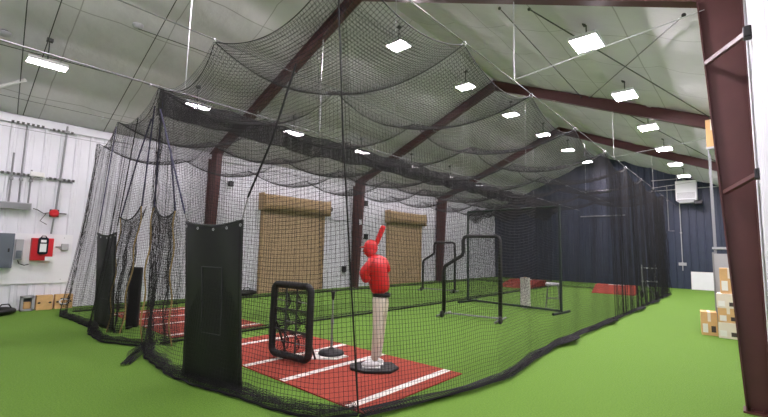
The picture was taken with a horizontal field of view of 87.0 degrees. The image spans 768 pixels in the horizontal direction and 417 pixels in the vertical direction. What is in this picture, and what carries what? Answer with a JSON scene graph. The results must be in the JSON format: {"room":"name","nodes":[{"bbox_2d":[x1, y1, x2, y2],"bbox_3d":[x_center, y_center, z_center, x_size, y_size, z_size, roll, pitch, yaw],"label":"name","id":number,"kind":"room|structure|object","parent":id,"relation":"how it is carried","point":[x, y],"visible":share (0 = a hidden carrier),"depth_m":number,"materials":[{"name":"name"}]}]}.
{"room":"sports facility","nodes":[
{"label":"sports facility","id":0,"kind":"room"},
{"bbox_2d":[0,111,494,309],"bbox_3d":[-1.734,1.008,16.896,0.022,4.525,27.800,-4,-8,41],"label":"wall","id":1,"kind":"structure","parent":0,"point":[44,151],"depth_m":10.66,"materials":[{"name":"white metal"}]},
{"bbox_2d":[7,152,14,201],"bbox_3d":[-8.521,-0.719,9.249,0.072,1.140,0.072,-4,-8,41],"label":"conduit pipe","id":2,"kind":"object","parent":1,"relation":"attached to","point":[13,159],"visible":1,"depth_m":9.24,"materials":[{"name":"grey"}]},
{"bbox_2d":[0,201,31,209],"bbox_3d":[-8.588,-0.084,9.088,0.147,0.160,1.010,-4,-8,41],"label":"trough","id":3,"kind":"object","parent":1,"relation":"attached to","point":[3,204],"visible":1,"depth_m":9.21,"materials":[{"name":"grey metal"}]},
{"bbox_2d":[0,171,39,177],"bbox_3d":[-8.643,-0.822,9.156,0.050,0.060,1.400,-4,-8,41],"label":"rail","id":4,"kind":"object","parent":1,"relation":"attached to","point":[2,172],"visible":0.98,"depth_m":9.31,"materials":[{"name":"grey"}]},
{"bbox_2d":[30,171,44,179],"bbox_3d":[-8.196,-0.772,9.558,0.094,0.175,0.260,-4,-8,41],"label":"box","id":5,"kind":"object","parent":4,"relation":"attached to","point":[32,174],"visible":1,"depth_m":9.53,"materials":[{"name":"white plastic"}]},
{"bbox_2d":[17,125,27,201],"bbox_3d":[-8.400,-1.051,9.412,0.072,1.840,0.072,-4,-8,41],"label":"conduit pipe","id":6,"kind":"object","parent":1,"relation":"attached to","point":[26,133],"visible":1,"depth_m":9.39,"materials":[{"name":"grey metal"}]},
{"bbox_2d":[8,120,44,127],"bbox_3d":[-8.404,-1.985,9.518,0.050,0.060,0.640,-4,-8,41],"label":"rail","id":7,"kind":"object","parent":1,"relation":"attached to","point":[12,121],"visible":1,"depth_m":9.51,"materials":[{"name":"grey"}]},
{"bbox_2d":[27,170,32,202],"bbox_3d":[-8.300,-0.513,9.483,0.072,0.790,0.072,-4,-8,41],"label":"conduit pipe","id":8,"kind":"object","parent":1,"relation":"attached to","point":[30,180],"visible":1,"depth_m":9.46,"materials":[{"name":"grey"}]},
{"bbox_2d":[0,233,72,284],"bbox_3d":[-8.259,1.169,9.453,0.026,1.160,1.520,-4,-8,41],"label":"backboard","id":9,"kind":"object","parent":1,"relation":"attached to","point":[56,270],"visible":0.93,"depth_m":9.56,"materials":[{"name":"wood"}]},
{"bbox_2d":[0,233,14,267],"bbox_3d":[-8.573,0.929,8.962,0.190,0.780,0.530,-4,-8,41],"label":"panel","id":10,"kind":"object","parent":9,"relation":"attached to","point":[7,240],"visible":1,"depth_m":9.02,"materials":[{"name":"grey metal"}]},
{"bbox_2d":[13,239,28,265],"bbox_3d":[-8.311,1.012,9.298,0.130,0.602,0.273,-4,-8,41],"label":"junction box","id":11,"kind":"object","parent":9,"relation":"attached to","point":[19,243],"visible":1,"depth_m":9.23,"materials":[{"name":"grey metal"}]},
{"bbox_2d":[29,236,53,260],"bbox_3d":[-8.047,0.930,9.523,0.236,0.580,0.400,-4,-8,41],"label":"defibrillator","id":12,"kind":"object","parent":9,"relation":"attached to","point":[41,248],"visible":1,"depth_m":9.44,"materials":[{"name":"red plastic"}]},
{"bbox_2d":[55,244,68,249],"bbox_3d":[-7.858,0.940,9.870,0.060,0.160,0.250,-4,-8,41],"label":"electrical box","id":13,"kind":"object","parent":9,"relation":"attached to","point":[63,246],"visible":1,"depth_m":9.87,"materials":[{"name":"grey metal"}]},
{"bbox_2d":[33,208,65,224],"bbox_3d":[-8.037,0.203,9.724,0.100,0.382,0.642,-4,-8,41],"label":"fire alarm","id":14,"kind":"object","parent":1,"relation":"attached to","point":[52,213],"visible":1,"depth_m":9.75,"materials":[{"name":"red"}]},
{"bbox_2d":[46,177,74,182],"bbox_3d":[-7.945,-0.704,9.938,0.050,0.060,0.550,-4,-8,41],"label":"rail","id":15,"kind":"object","parent":1,"relation":"attached to","point":[49,178],"visible":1,"depth_m":9.96,"materials":[{"name":"grey"}]},
{"bbox_2d":[50,129,74,134],"bbox_3d":[-7.954,-1.902,10.021,0.050,0.060,0.500,-4,-8,41],"label":"rail","id":16,"kind":"object","parent":1,"relation":"attached to","point":[58,130],"visible":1,"depth_m":9.97,"materials":[{"name":"grey"}]},
{"bbox_2d":[55,126,69,209],"bbox_3d":[-7.915,-1.008,9.957,0.088,2.091,0.126,-4,-8,41],"label":"conduit pipe","id":17,"kind":"object","parent":1,"relation":"attached to","point":[67,132],"visible":1,"depth_m":9.93,"materials":[{"name":"grey metal"}]},
{"bbox_2d":[0,111,486,209],"bbox_3d":[-1.660,-1.119,17.095,0.050,0.190,27.800,-4,-8,41],"label":"trim","id":18,"kind":"structure","parent":1,"relation":"attached to","point":[4,116],"depth_m":10.66,"materials":[{"name":"white metal"}]},
{"bbox_2d":[256,192,332,293],"bbox_3d":[-3.203,1.305,14.938,0.380,3.460,3.160,-4,-8,41],"label":"door","id":19,"kind":"structure","parent":1,"relation":"in","point":[308,207],"depth_m":14.81,"materials":[{"name":"brown"}]},
{"bbox_2d":[261,209,321,290],"bbox_3d":[-3.356,1.521,14.967,0.030,2.970,2.720,-4,-8,41],"label":"curtain","id":20,"kind":"object","parent":19,"relation":"hanging from","point":[302,244],"depth_m":14.87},
{"bbox_2d":[258,192,332,215],"bbox_3d":[-3.170,-0.117,15.087,0.380,0.600,3.160,-4,-8,41],"label":"hood","id":21,"kind":"object","parent":19,"relation":"attached to","point":[308,207],"depth_m":14.77,"materials":[{"name":"brown"}]},
{"bbox_2d":[385,210,426,283],"bbox_3d":[1.151,1.915,19.821,0.380,3.460,3.020,-4,-8,41],"label":"door","id":22,"kind":"structure","parent":1,"relation":"in","point":[398,278],"depth_m":19.76,"materials":[{"name":"brown"}]},
{"bbox_2d":[388,222,419,281],"bbox_3d":[0.998,2.131,19.850,0.030,2.970,2.580,-4,-8,41],"label":"curtain","id":23,"kind":"object","parent":22,"relation":"hanging from","point":[398,278],"depth_m":19.80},
{"bbox_2d":[385,210,426,224],"bbox_3d":[1.184,0.493,19.969,0.380,0.600,3.020,-4,-8,41],"label":"hood","id":24,"kind":"object","parent":22,"relation":"attached to","point":[416,215],"depth_m":19.53,"materials":[{"name":"brown"}]},
{"bbox_2d":[0,0,597,206],"bbox_3d":[0.793,-2.811,15.119,6.590,2.834,27.800,-4,-8,41],"label":"ceiling","id":25,"kind":"structure","parent":0,"point":[101,34],"depth_m":9.58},
{"bbox_2d":[0,29,11,37],"bbox_3d":[-7.135,-3.289,7.608,0.200,0.120,0.197,-4,-8,41],"label":"smoke detector","id":26,"kind":"object","parent":25,"relation":"attached to","point":[4,33],"visible":1,"depth_m":7.57,"materials":[{"name":"white plastic"}]},
{"bbox_2d":[0,78,26,87],"bbox_3d":[-7.974,-2.606,8.533,0.785,0.315,0.068,2,-6,-2],"label":"blade","id":27,"kind":"object","parent":25,"relation":"attached to","point":[24,79],"visible":1,"depth_m":8.52,"materials":[{"name":"white plastic"}]},
{"bbox_2d":[17,0,27,113],"bbox_3d":[-6.570,-3.462,7.431,0.044,2.296,5.332,7,-8,-42],"label":"conduit pipe","id":28,"kind":"object","parent":25,"relation":"attached to","point":[27,0],"visible":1,"depth_m":7.98,"materials":[{"name":"grey"}]},
{"bbox_2d":[23,0,61,114],"bbox_3d":[-6.322,-3.427,7.707,5.307,2.296,0.018,-4,-8,41],"label":"conduit pipe","id":29,"kind":"object","parent":25,"relation":"attached to","point":[61,0],"visible":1,"depth_m":7.98,"materials":[{"name":"grey"}]},
{"bbox_2d":[25,37,68,71],"bbox_3d":[-6.610,-3.089,7.976,0.300,0.538,0.620,-4,-8,41],"label":"ceiling light","id":30,"kind":"object","parent":25,"relation":"hanging from","point":[30,58],"visible":0.99,"depth_m":7.93,"materials":[{"name":"white plastic"}]},
{"bbox_2d":[27,57,66,71],"bbox_3d":[-6.616,-2.823,7.948,0.270,0.003,0.590,-4,-8,41],"label":"diffuser","id":31,"kind":"object","parent":30,"relation":"attached to","point":[36,60],"depth_m":7.90,"materials":[{"name":"white plastic"}]},
{"bbox_2d":[0,44,194,100],"bbox_3d":[-6.071,-2.982,9.016,0.118,0.061,3.801,-4,-8,41],"label":"conduit pipe","id":32,"kind":"object","parent":25,"relation":"attached to","point":[0,44],"visible":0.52,"depth_m":8.35,"materials":[{"name":"grey"}]},
{"bbox_2d":[132,22,143,29],"bbox_3d":[-4.997,-3.704,8.216,0.200,0.120,0.197,-4,-8,41],"label":"smoke detector","id":33,"kind":"object","parent":25,"relation":"attached to","point":[136,25],"visible":1,"depth_m":8.16,"materials":[{"name":"white plastic"}]},
{"bbox_2d":[104,0,176,130],"bbox_3d":[-5.123,-3.376,8.758,5.707,2.468,0.018,-4,-8,41],"label":"conduit pipe","id":34,"kind":"object","parent":25,"relation":"attached to","point":[176,0],"visible":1,"depth_m":8.87,"materials":[{"name":"grey"}]},
{"bbox_2d":[139,29,222,58],"bbox_3d":[-4.381,-3.577,8.828,0.018,0.044,1.751,-4,-8,43],"label":"conduit pipe","id":35,"kind":"object","parent":34,"relation":"attached to","point":[139,29],"visible":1,"depth_m":8.70,"materials":[{"name":"grey"}]},
{"bbox_2d":[187,85,211,108],"bbox_3d":[-4.675,-2.818,10.146,0.300,0.538,0.620,-4,-8,41],"label":"ceiling light","id":36,"kind":"object","parent":25,"relation":"hanging from","point":[196,85],"visible":0.17,"depth_m":10.13,"materials":[{"name":"white"}]},
{"bbox_2d":[386,25,410,51],"bbox_3d":[0.377,-4.350,10.192,0.500,0.544,0.420,-4,-8,41],"label":"ceiling light","id":37,"kind":"object","parent":25,"relation":"hanging from","point":[399,26],"visible":0.62,"depth_m":10.12,"materials":[{"name":"white plastic"}]},
{"bbox_2d":[387,40,409,51],"bbox_3d":[0.371,-4.080,10.164,0.470,0.003,0.390,-4,-8,41],"label":"diffuser","id":38,"kind":"object","parent":37,"relation":"attached to","point":[397,41],"depth_m":10.12,"materials":[{"name":"white plastic"}]},
{"bbox_2d":[455,71,475,90],"bbox_3d":[2.544,-4.046,12.622,0.500,0.544,0.420,-4,-8,41],"label":"ceiling light","id":39,"kind":"object","parent":25,"relation":"hanging from","point":[461,84],"visible":0.71,"depth_m":12.55,"materials":[{"name":"white"}]},
{"bbox_2d":[456,83,473,90],"bbox_3d":[2.538,-3.777,12.594,0.470,0.003,0.390,-4,-8,41],"label":"diffuser","id":40,"kind":"object","parent":39,"relation":"attached to","point":[461,84],"depth_m":12.54,"materials":[{"name":"white plastic"}]},
{"bbox_2d":[502,101,518,117],"bbox_3d":[4.711,-3.743,15.052,0.500,0.544,0.420,-4,-8,41],"label":"ceiling light","id":41,"kind":"object","parent":25,"relation":"hanging from","point":[514,111],"visible":0.56,"depth_m":14.95,"materials":[{"name":"white"}]},
{"bbox_2d":[0,277,760,416],"bbox_3d":[3.034,2.924,12.404,13.100,0.001,27.800,-4,-8,41],"label":"floor","id":42,"kind":"structure","parent":0,"point":[656,360],"depth_m":5.68,"materials":[{"name":"green carpet"}]},
{"bbox_2d":[0,304,15,315],"bbox_3d":[-8.108,2.141,8.577,0.400,0.252,0.492,-1,-7,24],"label":"equipment bag","id":43,"kind":"object","parent":42,"relation":"on","point":[3,310],"visible":1,"depth_m":8.53,"materials":[{"name":"black fabric"}]},
{"bbox_2d":[19,295,34,311],"bbox_3d":[-8.188,2.172,9.271,0.200,0.330,0.230,-4,-8,41],"label":"wooden box","id":44,"kind":"object","parent":42,"relation":"on","point":[26,303],"visible":1,"depth_m":9.23,"materials":[{"name":"grey wood"}]},
{"bbox_2d":[34,294,53,309],"bbox_3d":[-7.981,2.200,9.493,0.212,0.330,0.300,-4,-8,41],"label":"wooden box","id":45,"kind":"object","parent":42,"relation":"on","point":[42,302],"visible":1,"depth_m":9.43,"materials":[{"name":"brown wood"}]},
{"bbox_2d":[53,293,72,308],"bbox_3d":[-7.734,2.233,9.753,0.236,0.330,0.340,-4,-8,41],"label":"wooden box","id":46,"kind":"object","parent":42,"relation":"on","point":[58,298],"visible":0.66,"depth_m":9.65,"materials":[{"name":"brown wood"}]},
{"bbox_2d":[125,267,142,328],"bbox_3d":[-4.772,1.688,7.731,0.220,1.130,0.400,2,-6,-10],"label":"board","id":47,"kind":"object","parent":42,"relation":"on","point":[137,301],"visible":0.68,"depth_m":7.68,"materials":[{"name":"black plastic"}]},
{"bbox_2d":[114,307,263,337],"bbox_3d":[-4.261,2.350,8.606,3.500,0.016,1.780,-4,-8,41],"label":"mat","id":48,"kind":"object","parent":42,"relation":"on","point":[180,309],"visible":0.19,"depth_m":8.28,"materials":[{"name":"red carpet"}]},
{"bbox_2d":[242,287,256,295],"bbox_3d":[-4.465,2.680,13.039,0.400,0.273,0.827,-3,-7,36],"label":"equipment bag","id":49,"kind":"object","parent":42,"relation":"on","point":[246,291],"visible":0.48,"depth_m":12.96,"materials":[{"name":"black fabric"}]},
{"bbox_2d":[242,332,461,413],"bbox_3d":[-0.972,2.124,5.715,3.670,0.016,1.800,-4,-8,41],"label":"mat","id":50,"kind":"object","parent":42,"relation":"on","point":[319,381],"visible":0.59,"depth_m":5.04,"materials":[{"name":"red carpet"}]},
{"bbox_2d":[268,281,315,363],"bbox_3d":[-1.246,1.561,5.681,0.842,1.058,0.262,-3,-7,35],"label":"frame","id":51,"kind":"object","parent":50,"relation":"on","point":[309,325],"visible":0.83,"depth_m":5.63,"materials":[{"name":"black metal"}]},
{"bbox_2d":[312,351,348,359],"bbox_3d":[-0.854,2.125,5.826,0.500,0.012,0.478,-4,-8,41],"label":"plate","id":52,"kind":"object","parent":50,"relation":"on","point":[318,357],"visible":0.48,"depth_m":5.72,"materials":[{"name":"white rubber"}]},
{"bbox_2d":[318,291,343,356],"bbox_3d":[-0.766,1.685,5.990,0.380,0.900,0.380,-4,-8,41],"label":"batting tee","id":53,"kind":"object","parent":52,"relation":"on","point":[332,350],"visible":0.86,"depth_m":5.92,"materials":[{"name":"black rubber"}]},
{"bbox_2d":[350,225,398,373],"bbox_3d":[-0.108,1.154,5.375,0.646,1.882,0.487,1,-6,0],"label":"mannequin","id":54,"kind":"object","parent":50,"relation":"on","point":[377,305],"visible":0.84,"depth_m":5.24},
{"bbox_2d":[420,241,457,292],"bbox_3d":[2.209,2.303,16.152,1.527,1.974,0.840,-2,-7,31],"label":"pitching screen","id":55,"kind":"object","parent":42,"relation":"on","point":[444,242],"visible":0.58,"depth_m":16.14,"materials":[{"name":"black metal"}]},
{"bbox_2d":[436,234,505,323],"bbox_3d":[2.113,1.615,9.675,1.553,1.994,0.840,-2,-7,32],"label":"pitching screen","id":56,"kind":"object","parent":42,"relation":"on","point":[500,316],"visible":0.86,"depth_m":9.66,"materials":[{"name":"black fabric"}]},
{"bbox_2d":[204,0,767,416],"bbox_3d":[-0.781,-1.219,8.586,12.665,7.272,0.200,-4,-8,41],"label":"frame","id":57,"kind":"object","parent":42,"relation":"on","point":[720,21],"visible":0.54,"depth_m":4.42,"materials":[{"name":"brown metal"}]},
{"bbox_2d":[704,25,751,64],"bbox_3d":[3.411,-1.578,4.030,0.080,0.291,1.168,-1,-7,25],"label":"brace","id":58,"kind":"object","parent":57,"relation":"attached to","point":[746,34],"visible":0.97,"depth_m":3.80,"materials":[{"name":"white metal"}]},
{"bbox_2d":[723,168,759,193],"bbox_3d":[3.628,-0.268,4.082,0.091,0.173,0.587,0,-6,15],"label":"brace","id":59,"kind":"object","parent":57,"relation":"attached to","point":[756,175],"visible":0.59,"depth_m":4.04,"materials":[{"name":"red metal"}]},
{"bbox_2d":[458,204,569,315],"bbox_3d":[3.689,1.395,11.843,1.000,2.953,3.000,7,-8,-43],"label":"screen","id":60,"kind":"object","parent":42,"relation":"on","point":[540,208],"visible":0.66,"depth_m":11.68,"materials":[{"name":"black fabric"}]},
{"bbox_2d":[497,278,544,287],"bbox_3d":[6.633,3.577,19.408,1.450,0.320,2.300,-4,-8,41],"label":"mound","id":61,"kind":"object","parent":42,"relation":"on","point":[515,283],"visible":0.26,"depth_m":19.16,"materials":[{"name":"red carpet"}]},
{"bbox_2d":[520,277,530,307],"bbox_3d":[4.130,2.448,11.822,0.280,0.875,0.280,-4,-8,41],"label":"foam roller","id":62,"kind":"object","parent":42,"relation":"on","point":[522,278],"visible":0.38,"depth_m":11.71,"materials":[{"name":"plastic"}]},
{"bbox_2d":[350,80,709,287],"bbox_3d":[3.427,-0.629,13.305,12.665,7.272,0.200,-4,-8,41],"label":"frame","id":63,"kind":"object","parent":42,"relation":"on","point":[689,119],"visible":0.34,"depth_m":11.97,"materials":[{"name":"brown metal"}]},
{"bbox_2d":[4,125,464,208],"bbox_3d":[-1.015,-1.041,16.510,0.017,0.540,27.700,-4,-8,41],"label":"cable","id":64,"kind":"object","parent":63,"relation":"attached to","point":[4,125],"visible":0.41,"depth_m":10.42,"materials":[{"name":"grey metal"}]},
{"bbox_2d":[0,94,500,205],"bbox_3d":[0.320,-1.566,15.386,0.071,1.191,27.700,-4,-8,41],"label":"cable","id":65,"kind":"object","parent":63,"relation":"attached to","point":[0,94],"visible":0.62,"depth_m":8.59,"materials":[{"name":"grey metal"}]},
{"bbox_2d":[59,89,551,346],"bbox_3d":[0.565,1.011,14.660,4.643,4.154,18.821,-4,-8,41],"label":"net","id":66,"kind":"object","parent":65,"relation":"hanging from","point":[93,331],"visible":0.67,"depth_m":9.55,"materials":[{"name":"black"}]},
{"bbox_2d":[93,118,137,328],"bbox_3d":[-5.277,0.202,7.783,1.623,4.034,0.279,-4,-8,44],"label":"pad","id":67,"kind":"object","parent":66,"relation":"hanging from","point":[102,240],"visible":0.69,"depth_m":7.58,"materials":[{"name":"black fabric"}]},
{"bbox_2d":[106,106,155,333],"bbox_3d":[-4.403,0.220,7.024,1.225,3.884,0.214,-4,-8,41],"label":"flap","id":68,"kind":"object","parent":66,"relation":"hanging from","point":[122,265],"visible":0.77,"depth_m":6.96,"materials":[{"name":"black fabric"}]},
{"bbox_2d":[0,0,576,209],"bbox_3d":[2.358,-2.457,13.679,0.071,2.702,27.700,-4,-8,41],"label":"cable","id":69,"kind":"object","parent":63,"relation":"attached to","point":[2,40],"visible":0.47,"depth_m":6.84,"materials":[{"name":"grey metal"}]},
{"bbox_2d":[156,91,551,343],"bbox_3d":[2.336,0.906,13.239,0.385,4.150,18.266,-4,-8,41],"label":"net","id":70,"kind":"object","parent":69,"relation":"hanging from","point":[255,137],"visible":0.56,"depth_m":9.27,"materials":[{"name":"black fabric"}]},
{"bbox_2d":[118,0,600,199],"bbox_3d":[4.024,-2.431,12.190,0.071,2.417,27.700,-4,-8,41],"label":"cable","id":71,"kind":"object","parent":63,"relation":"attached to","point":[118,0],"visible":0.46,"depth_m":5.90,"materials":[{"name":"grey metal"}]},
{"bbox_2d":[120,0,671,416],"bbox_3d":[3.991,0.739,11.525,4.977,4.202,18.961,-4,-8,41],"label":"net","id":72,"kind":"object","parent":71,"relation":"hanging from","point":[659,225],"visible":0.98,"depth_m":5.44,"materials":[{"name":"black fabric"}]},
{"bbox_2d":[140,103,181,345],"bbox_3d":[-3.267,0.103,6.180,0.996,3.972,0.294,-4,-8,41],"label":"flap","id":73,"kind":"object","parent":72,"relation":"hanging from","point":[159,216],"visible":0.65,"depth_m":6.05,"materials":[{"name":"black fabric"}]},
{"bbox_2d":[160,63,296,391],"bbox_3d":[-2.258,0.160,4.952,3.564,3.668,0.276,-4,-8,39],"label":"pad","id":74,"kind":"object","parent":72,"relation":"hanging from","point":[214,252],"visible":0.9,"depth_m":4.60,"materials":[{"name":"black fabric"}]},
{"bbox_2d":[498,7,581,97],"bbox_3d":[3.859,-3.402,9.431,0.060,0.129,5.562,-4,-8,40],"label":"rod","id":75,"kind":"object","parent":63,"relation":"attached to","point":[499,8],"visible":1,"depth_m":8.63,"materials":[{"name":"grey"}]},
{"bbox_2d":[409,0,716,205],"bbox_3d":[6.671,-2.097,9.788,2.337,1.376,27.700,-4,-8,41],"label":"cable","id":76,"kind":"object","parent":63,"relation":"attached to","point":[409,0],"visible":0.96,"depth_m":6.07,"materials":[{"name":"grey metal"}]},
{"bbox_2d":[545,282,559,305],"bbox_3d":[4.863,2.504,11.633,0.427,0.722,0.347,-1,-7,24],"label":"stool","id":77,"kind":"object","parent":42,"relation":"on","point":[547,285],"visible":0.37,"depth_m":11.55,"materials":[{"name":"grey plastic"}]},
{"bbox_2d":[436,127,716,280],"bbox_3d":[7.635,-0.040,18.024,12.665,7.272,0.200,-4,-8,41],"label":"frame","id":78,"kind":"object","parent":42,"relation":"on","point":[689,160],"visible":0.23,"depth_m":16.84,"materials":[{"name":"brown metal"}]},
{"bbox_2d":[593,283,636,295],"bbox_3d":[9.836,3.420,17.204,1.550,0.320,1.750,-3,-7,36],"label":"mound","id":79,"kind":"object","parent":42,"relation":"on","point":[602,289],"visible":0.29,"depth_m":17.01,"materials":[{"name":"red carpet"}]},
{"bbox_2d":[640,265,658,296],"bbox_3d":[10.076,2.758,15.291,0.580,1.250,0.496,0,-6,13],"label":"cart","id":80,"kind":"object","parent":42,"relation":"on","point":[641,265],"visible":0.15,"depth_m":15.43,"materials":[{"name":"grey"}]},
{"bbox_2d":[691,272,713,290],"bbox_3d":[15.653,3.530,19.597,1.220,0.870,0.127,-4,-8,41],"label":"whiteboard","id":81,"kind":"object","parent":42,"relation":"on","point":[699,280],"visible":0.59,"depth_m":19.70,"materials":[{"name":"white plastic"}]},
{"bbox_2d":[700,310,717,335],"bbox_3d":[6.695,2.351,8.335,0.260,0.462,0.405,-3,-7,36],"label":"carton","id":82,"kind":"object","parent":42,"relation":"on","point":[708,318],"visible":1,"depth_m":8.18,"materials":[{"name":"cardboard"}]},
{"bbox_2d":[706,146,726,253],"bbox_3d":[7.554,0.646,8.927,0.480,4.015,0.700,-4,-8,41],"label":"shelf rack","id":83,"kind":"object","parent":42,"relation":"on","point":[710,150],"visible":0.33,"depth_m":9.00,"materials":[{"name":"grey metal"}]},
{"bbox_2d":[705,119,713,146],"bbox_3d":[7.451,-1.678,9.175,0.220,0.622,0.354,-4,-8,41],"label":"carton","id":84,"kind":"object","parent":83,"relation":"on","point":[709,137],"visible":0.36,"depth_m":9.08,"materials":[{"name":"cardboard"}]},
{"bbox_2d":[712,252,728,332],"bbox_3d":[7.274,1.762,8.432,0.600,1.680,0.060,-4,-8,41],"label":"panel","id":85,"kind":"object","parent":42,"relation":"on","point":[719,260],"visible":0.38,"depth_m":8.60,"materials":[{"name":"grey metal"}]},
{"bbox_2d":[718,322,737,339],"bbox_3d":[6.867,2.405,8.041,0.320,0.302,0.455,-4,-8,41],"label":"carton","id":86,"kind":"object","parent":42,"relation":"on","point":[726,330],"visible":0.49,"depth_m":7.89,"materials":[{"name":"white cardboard"}]},
{"bbox_2d":[718,308,735,323],"bbox_3d":[6.880,2.117,8.079,0.320,0.282,0.455,-4,-8,40],"label":"carton","id":87,"kind":"object","parent":86,"relation":"on","point":[725,315],"visible":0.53,"depth_m":7.93,"materials":[{"name":"cardboard"}]},
{"bbox_2d":[716,292,733,308],"bbox_3d":[6.880,1.838,8.101,0.320,0.282,0.455,-4,-8,43],"label":"carton","id":88,"kind":"object","parent":87,"relation":"on","point":[723,300],"visible":0.61,"depth_m":7.96,"materials":[{"name":"white cardboard"}]},
{"bbox_2d":[719,268,731,293],"bbox_3d":[6.946,1.450,8.130,0.300,0.502,0.425,-4,-8,40],"label":"carton","id":89,"kind":"object","parent":88,"relation":"on","point":[725,284],"visible":0.55,"depth_m":8.02,"materials":[{"name":"cardboard"}]},
{"bbox_2d":[388,2,743,185],"bbox_3d":[5.564,-3.235,10.918,6.150,2.644,27.800,-4,-8,41],"label":"ceiling","id":90,"kind":"structure","parent":0,"point":[674,62],"depth_m":9.02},
{"bbox_2d":[568,23,604,52],"bbox_3d":[3.481,-3.024,6.962,0.440,0.399,0.550,-4,-8,41],"label":"ceiling light","id":91,"kind":"object","parent":90,"relation":"hanging from","point":[590,40],"visible":0.91,"depth_m":6.89,"materials":[{"name":"white plastic"}]},
{"bbox_2d":[570,34,602,52],"bbox_3d":[3.477,-2.827,6.942,0.410,0.003,0.520,-4,-8,41],"label":"diffuser","id":92,"kind":"object","parent":91,"relation":"attached to","point":[585,42],"depth_m":6.90,"materials":[{"name":"white plastic"}]},
{"bbox_2d":[527,7,709,118],"bbox_3d":[5.066,-2.776,8.209,5.857,0.972,0.056,4,-7,-27],"label":"rod","id":93,"kind":"object","parent":90,"relation":"attached to","point":[529,8],"visible":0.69,"depth_m":8.12,"materials":[{"name":"grey"}]},
{"bbox_2d":[611,80,637,100],"bbox_3d":[5.462,-2.746,9.184,0.440,0.399,0.550,-4,-8,41],"label":"ceiling light","id":94,"kind":"object","parent":90,"relation":"hanging from","point":[629,93],"visible":0.92,"depth_m":9.09,"materials":[{"name":"white plastic"}]},
{"bbox_2d":[613,90,636,100],"bbox_3d":[5.458,-2.549,9.164,0.410,0.003,0.520,-4,-8,41],"label":"diffuser","id":95,"kind":"object","parent":94,"relation":"attached to","point":[620,95],"depth_m":9.09,"materials":[{"name":"white plastic"}]},
{"bbox_2d":[589,13,685,98],"bbox_3d":[4.910,-2.861,8.393,0.056,1.156,5.983,0,-6,16],"label":"rod","id":96,"kind":"object","parent":90,"relation":"attached to","point":[682,14],"visible":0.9,"depth_m":6.86,"materials":[{"name":"grey metal"}]},
{"bbox_2d":[637,119,658,130],"bbox_3d":[7.444,-2.469,11.406,0.440,0.399,0.550,-4,-8,41],"label":"ceiling light","id":97,"kind":"object","parent":90,"relation":"hanging from","point":[652,125],"visible":0.87,"depth_m":11.29,"materials":[{"name":"white plastic"}]},
{"bbox_2d":[638,124,657,130],"bbox_3d":[7.439,-2.271,11.386,0.410,0.003,0.520,-4,-8,41],"label":"diffuser","id":98,"kind":"object","parent":97,"relation":"attached to","point":[643,127],"depth_m":11.31,"materials":[{"name":"white"}]},
{"bbox_2d":[655,138,672,151],"bbox_3d":[9.425,-2.191,13.628,0.440,0.399,0.550,-4,-8,41],"label":"ceiling light","id":99,"kind":"object","parent":90,"relation":"hanging from","point":[669,147],"visible":0.77,"depth_m":13.52,"materials":[{"name":"white"}]},
{"bbox_2d":[656,147,671,151],"bbox_3d":[9.421,-1.994,13.608,0.410,0.003,0.520,-4,-8,41],"label":"diffuser","id":100,"kind":"object","parent":99,"relation":"attached to","point":[664,148],"depth_m":13.62,"materials":[{"name":"white"}]},
{"bbox_2d":[631,116,714,160],"bbox_3d":[9.057,-2.223,12.722,6.343,0.993,0.056,4,-7,-28],"label":"rod","id":101,"kind":"object","parent":90,"relation":"attached to","point":[631,116],"visible":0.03,"depth_m":12.79,"materials":[{"name":"grey"}]},
{"bbox_2d":[668,162,682,165],"bbox_3d":[11.407,-1.913,15.850,0.440,0.399,0.550,-4,-8,41],"label":"ceiling light","id":102,"kind":"object","parent":90,"relation":"hanging from","point":[669,163],"visible":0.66,"depth_m":15.76,"materials":[{"name":"white"}]},
{"bbox_2d":[677,168,690,177],"bbox_3d":[13.388,-1.636,18.072,0.440,0.399,0.550,-4,-8,41],"label":"ceiling light","id":103,"kind":"object","parent":90,"relation":"hanging from","point":[683,174],"visible":0.94,"depth_m":17.96,"materials":[{"name":"white"}]},
{"bbox_2d":[675,176,702,204],"bbox_3d":[15.193,-0.991,20.157,1.040,1.651,0.790,-4,-8,41],"label":"heater","id":104,"kind":"object","parent":90,"relation":"hanging from","point":[686,193],"visible":0.94,"depth_m":19.91,"materials":[{"name":"white metal"}]},
{"bbox_2d":[677,199,695,203],"bbox_3d":[14.987,-0.345,20.024,0.720,0.170,0.440,-4,-8,41],"label":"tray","id":105,"kind":"object","parent":104,"relation":"on","point":[682,201],"depth_m":19.88,"materials":[{"name":"grey metal"}]},
{"bbox_2d":[495,156,726,288],"bbox_3d":[12.244,0.565,23.170,12.700,7.347,0.030,-4,-8,41],"label":"wall","id":106,"kind":"structure","parent":0,"point":[696,220],"depth_m":21.83,"materials":[{"name":"blue metal"}]},
{"bbox_2d":[666,187,668,230],"bbox_3d":[14.787,0.019,20.911,0.270,2.320,0.080,-4,-8,41],"label":"conduit pipe","id":107,"kind":"object","parent":106,"relation":"attached to","point":[666,187],"visible":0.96,"depth_m":20.97,"materials":[{"name":"grey"}]},
{"bbox_2d":[679,203,686,269],"bbox_3d":[15.055,1.380,20.495,0.320,3.500,0.090,-4,-8,41],"label":"conduit pipe","id":108,"kind":"object","parent":106,"relation":"attached to","point":[682,264],"visible":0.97,"depth_m":20.43,"materials":[{"name":"grey metal"}]},
{"bbox_2d":[654,186,718,191],"bbox_3d":[15.271,-0.996,20.472,2.900,0.070,0.040,-4,-8,41],"label":"wall rail","id":109,"kind":"object","parent":106,"relation":"attached to","point":[713,186],"visible":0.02,"depth_m":20.11,"materials":[{"name":"metal"}]},
{"bbox_2d":[743,0,767,336],"bbox_3d":[7.758,0.257,8.525,0.022,4.714,27.800,-4,-8,41],"label":"wall","id":110,"kind":"structure","parent":0,"point":[755,11],"depth_m":3.37,"materials":[{"name":"white metal"}]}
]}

